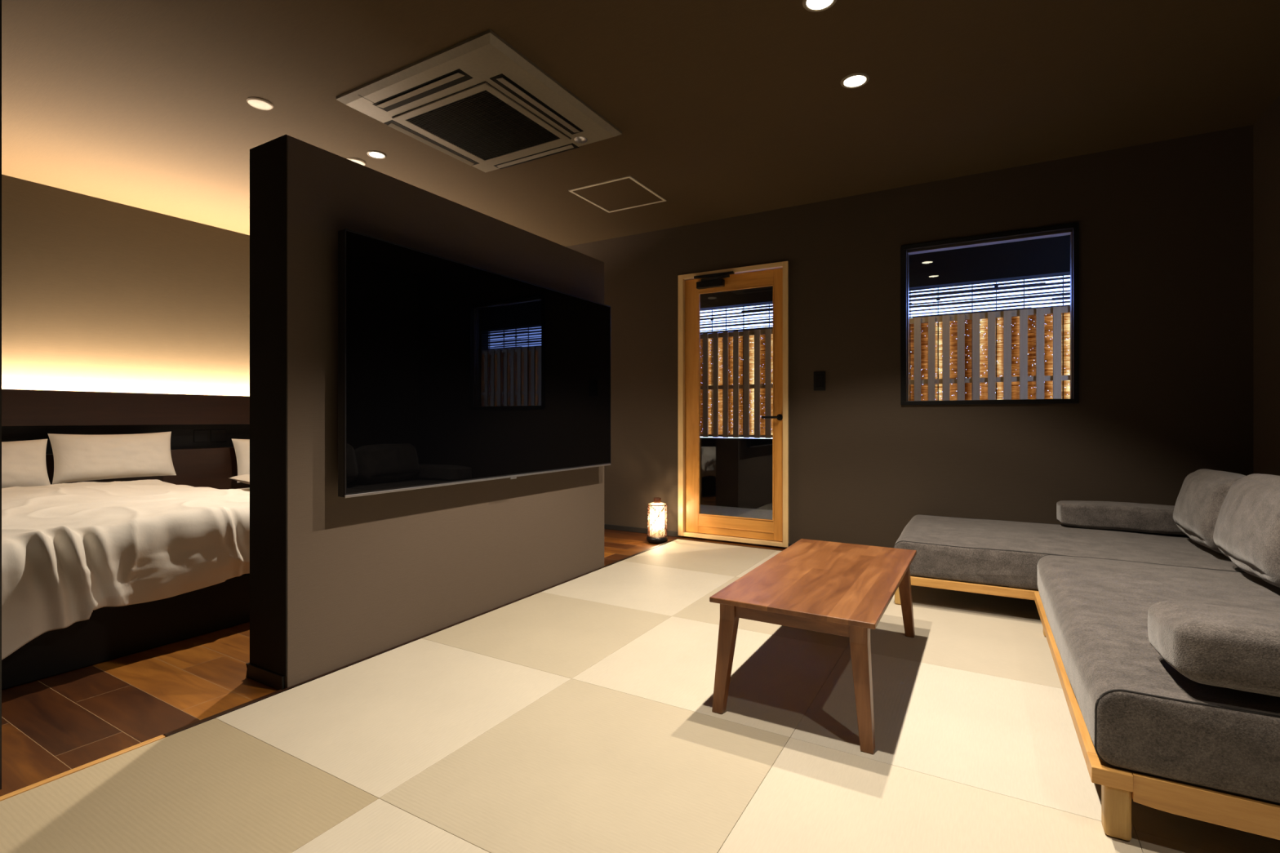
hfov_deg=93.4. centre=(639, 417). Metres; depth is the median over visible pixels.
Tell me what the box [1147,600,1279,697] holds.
bolster
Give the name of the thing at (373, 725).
mat
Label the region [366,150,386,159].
recessed light
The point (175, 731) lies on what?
trim
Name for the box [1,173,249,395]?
wall
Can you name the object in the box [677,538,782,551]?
trim
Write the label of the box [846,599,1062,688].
mat
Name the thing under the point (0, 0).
wall
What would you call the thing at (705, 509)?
floor
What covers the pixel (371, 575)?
wall partition
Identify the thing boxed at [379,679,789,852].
mat
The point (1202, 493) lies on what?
cushion
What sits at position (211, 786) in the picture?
mat
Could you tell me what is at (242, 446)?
pillow
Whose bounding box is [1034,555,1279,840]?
sofa
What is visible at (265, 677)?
baseboard
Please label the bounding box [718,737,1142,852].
mat
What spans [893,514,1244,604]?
sofa
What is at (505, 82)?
outlet
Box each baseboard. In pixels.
[245,662,284,690]
[604,524,793,546]
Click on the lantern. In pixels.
(655, 538)
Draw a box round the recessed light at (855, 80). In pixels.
[840,72,869,88]
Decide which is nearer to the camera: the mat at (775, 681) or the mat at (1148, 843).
the mat at (1148, 843)
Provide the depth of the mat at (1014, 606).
3.23 m
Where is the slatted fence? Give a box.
[700,306,1070,438]
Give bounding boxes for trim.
[0,734,165,801]
[164,538,677,737]
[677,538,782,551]
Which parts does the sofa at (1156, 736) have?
rail, leg, rail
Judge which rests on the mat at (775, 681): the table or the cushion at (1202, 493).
the table
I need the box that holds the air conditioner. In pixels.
[336,29,622,172]
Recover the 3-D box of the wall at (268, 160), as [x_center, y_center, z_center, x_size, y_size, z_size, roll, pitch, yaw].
[-1.395,-0.044,2.262,0.246,1.977,0.004,0,0,30]
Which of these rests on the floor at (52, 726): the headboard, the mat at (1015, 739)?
the mat at (1015, 739)
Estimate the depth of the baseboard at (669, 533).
5.26 m
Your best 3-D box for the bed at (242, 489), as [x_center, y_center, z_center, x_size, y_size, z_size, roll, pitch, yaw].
[-1.961,0.736,5.086,2.439,0.525,1.797,0,0,30]
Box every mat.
[0,718,378,852]
[216,638,571,799]
[292,799,488,852]
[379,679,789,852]
[422,591,671,678]
[542,560,734,616]
[571,616,845,737]
[622,539,777,577]
[672,577,849,648]
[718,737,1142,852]
[735,551,781,577]
[790,648,1134,830]
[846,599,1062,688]
[892,585,1040,619]
[1131,797,1279,852]
[1135,831,1217,852]
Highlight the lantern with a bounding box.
[646,497,667,543]
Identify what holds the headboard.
attached to the wall at (99, 295)
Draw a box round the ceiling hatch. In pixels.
[568,175,666,212]
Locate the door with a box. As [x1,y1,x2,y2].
[678,261,788,547]
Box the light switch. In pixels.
[813,371,825,391]
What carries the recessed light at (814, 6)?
in the ceiling at (721, 108)
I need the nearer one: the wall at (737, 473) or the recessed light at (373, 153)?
the recessed light at (373, 153)
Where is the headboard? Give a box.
[1,389,249,489]
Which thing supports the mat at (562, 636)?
on the floor at (52, 726)
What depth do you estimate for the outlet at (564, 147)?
3.60 m
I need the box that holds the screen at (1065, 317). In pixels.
[700,274,1070,435]
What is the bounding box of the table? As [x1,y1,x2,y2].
[709,538,916,754]
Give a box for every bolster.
[1056,500,1185,534]
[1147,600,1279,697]
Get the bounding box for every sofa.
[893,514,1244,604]
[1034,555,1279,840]
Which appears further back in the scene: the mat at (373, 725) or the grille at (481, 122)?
the grille at (481, 122)
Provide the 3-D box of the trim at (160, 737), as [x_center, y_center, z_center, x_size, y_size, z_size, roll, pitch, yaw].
[-2.022,0.992,0.930,0.022,0.016,2.175,0,0,30]
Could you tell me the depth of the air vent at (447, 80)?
2.88 m
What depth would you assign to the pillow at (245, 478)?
4.72 m
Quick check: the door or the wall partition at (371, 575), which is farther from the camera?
the door
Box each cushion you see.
[1173,468,1245,553]
[1213,473,1279,587]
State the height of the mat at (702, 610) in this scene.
0.014 m
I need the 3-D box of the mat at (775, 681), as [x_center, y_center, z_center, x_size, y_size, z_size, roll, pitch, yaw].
[0.310,0.993,2.430,0.834,0.014,0.829,0,0,30]
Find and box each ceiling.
[1,0,1279,246]
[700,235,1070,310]
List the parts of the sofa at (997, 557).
leg, rail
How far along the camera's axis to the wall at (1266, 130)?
3.14 m
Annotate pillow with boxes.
[1,439,50,488]
[47,431,176,484]
[230,474,249,484]
[231,439,249,483]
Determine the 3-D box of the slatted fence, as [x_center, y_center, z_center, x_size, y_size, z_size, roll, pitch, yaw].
[1.990,-0.368,6.157,7.050,1.179,0.054,0,0,30]
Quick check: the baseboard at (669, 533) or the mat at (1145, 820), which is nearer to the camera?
the mat at (1145, 820)
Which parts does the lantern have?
lamp shade, bulb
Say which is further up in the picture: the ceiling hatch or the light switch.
the ceiling hatch
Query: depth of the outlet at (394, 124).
3.43 m
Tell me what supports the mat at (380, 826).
on the floor at (52, 726)
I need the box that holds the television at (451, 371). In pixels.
[337,228,610,497]
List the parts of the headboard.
panel, panel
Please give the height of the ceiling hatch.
0.006 m
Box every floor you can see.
[0,528,785,796]
[700,504,772,519]
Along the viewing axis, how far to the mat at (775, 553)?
4.06 m
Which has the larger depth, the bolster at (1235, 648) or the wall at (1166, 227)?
the wall at (1166, 227)
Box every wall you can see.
[0,0,1,790]
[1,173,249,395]
[249,134,287,676]
[565,124,1253,548]
[700,437,772,510]
[1253,95,1279,475]
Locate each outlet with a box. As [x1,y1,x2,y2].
[383,120,479,165]
[489,73,583,134]
[493,142,578,168]
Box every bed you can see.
[1,479,249,689]
[240,487,249,491]
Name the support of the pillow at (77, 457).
on the bed at (93, 572)
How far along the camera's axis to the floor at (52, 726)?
2.15 m
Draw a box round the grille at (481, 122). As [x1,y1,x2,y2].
[392,81,570,164]
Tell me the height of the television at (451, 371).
1.030 m
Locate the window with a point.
(1072, 229)
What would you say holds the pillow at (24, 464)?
on the bed at (93, 572)
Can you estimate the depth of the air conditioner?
3.03 m
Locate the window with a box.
[900,222,1078,404]
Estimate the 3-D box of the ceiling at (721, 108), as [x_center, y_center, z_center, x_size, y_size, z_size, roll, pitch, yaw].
[-1.070,-1.659,2.524,7.067,0.129,6.088,0,0,30]
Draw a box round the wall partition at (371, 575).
[284,134,604,688]
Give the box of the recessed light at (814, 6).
[802,0,836,12]
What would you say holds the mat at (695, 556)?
on the floor at (52, 726)
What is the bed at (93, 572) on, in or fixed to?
on the floor at (52, 726)
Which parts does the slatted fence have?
rail, rail, rail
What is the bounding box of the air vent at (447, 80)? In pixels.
[372,68,473,111]
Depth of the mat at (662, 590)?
3.51 m
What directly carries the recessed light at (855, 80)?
in the ceiling at (721, 108)
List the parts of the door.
closer rail, closer arm, rail, handle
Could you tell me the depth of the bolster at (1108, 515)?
3.38 m

